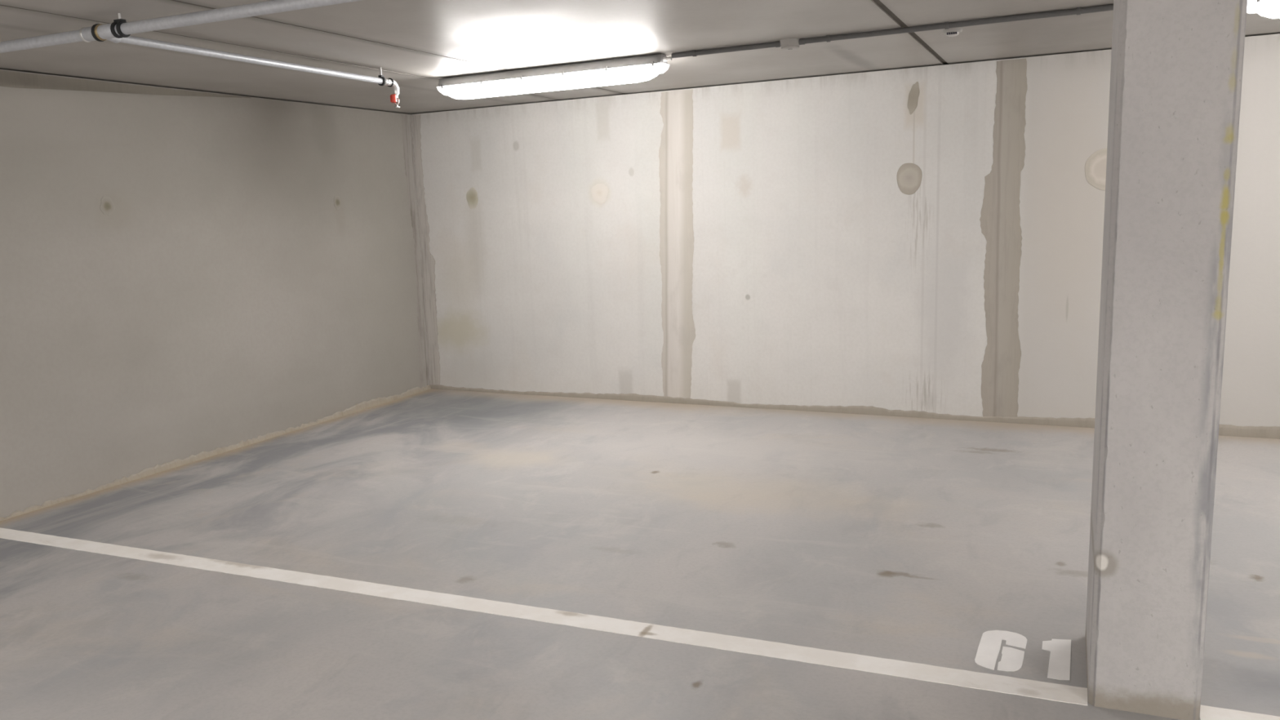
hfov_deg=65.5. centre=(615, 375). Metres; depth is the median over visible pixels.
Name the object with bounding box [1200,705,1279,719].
parking line
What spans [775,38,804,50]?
junction box
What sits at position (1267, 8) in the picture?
lamp
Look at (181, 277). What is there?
wall
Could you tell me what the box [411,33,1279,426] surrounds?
wall
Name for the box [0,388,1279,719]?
floor
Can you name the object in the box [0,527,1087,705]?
parking line
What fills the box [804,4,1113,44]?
conduit
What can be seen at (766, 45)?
conduit
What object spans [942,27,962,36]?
ceiling sensor
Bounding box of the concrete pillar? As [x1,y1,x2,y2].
[1084,0,1247,719]
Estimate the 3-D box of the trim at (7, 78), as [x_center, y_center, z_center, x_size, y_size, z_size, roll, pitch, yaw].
[-3.760,-1.481,4.656,0.016,0.091,5.500,2,11,25]
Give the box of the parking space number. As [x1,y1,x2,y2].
[974,630,1071,679]
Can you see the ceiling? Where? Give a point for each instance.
(415, 44)
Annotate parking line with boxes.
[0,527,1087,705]
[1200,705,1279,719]
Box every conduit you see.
[671,41,775,57]
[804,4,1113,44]
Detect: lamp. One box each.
[436,53,671,99]
[1246,0,1279,17]
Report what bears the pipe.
attached to the ceiling
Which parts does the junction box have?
lid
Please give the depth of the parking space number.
3.49 m
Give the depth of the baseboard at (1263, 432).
7.40 m
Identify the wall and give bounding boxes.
[0,69,430,517]
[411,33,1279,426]
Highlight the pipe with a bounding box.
[0,0,399,107]
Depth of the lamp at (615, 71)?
6.14 m
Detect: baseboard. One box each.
[0,385,431,520]
[429,384,1279,439]
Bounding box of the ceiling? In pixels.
[0,0,1279,114]
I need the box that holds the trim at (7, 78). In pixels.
[0,70,251,97]
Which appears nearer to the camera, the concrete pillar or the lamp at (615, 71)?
the concrete pillar
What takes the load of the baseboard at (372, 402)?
attached to the wall at (181, 277)

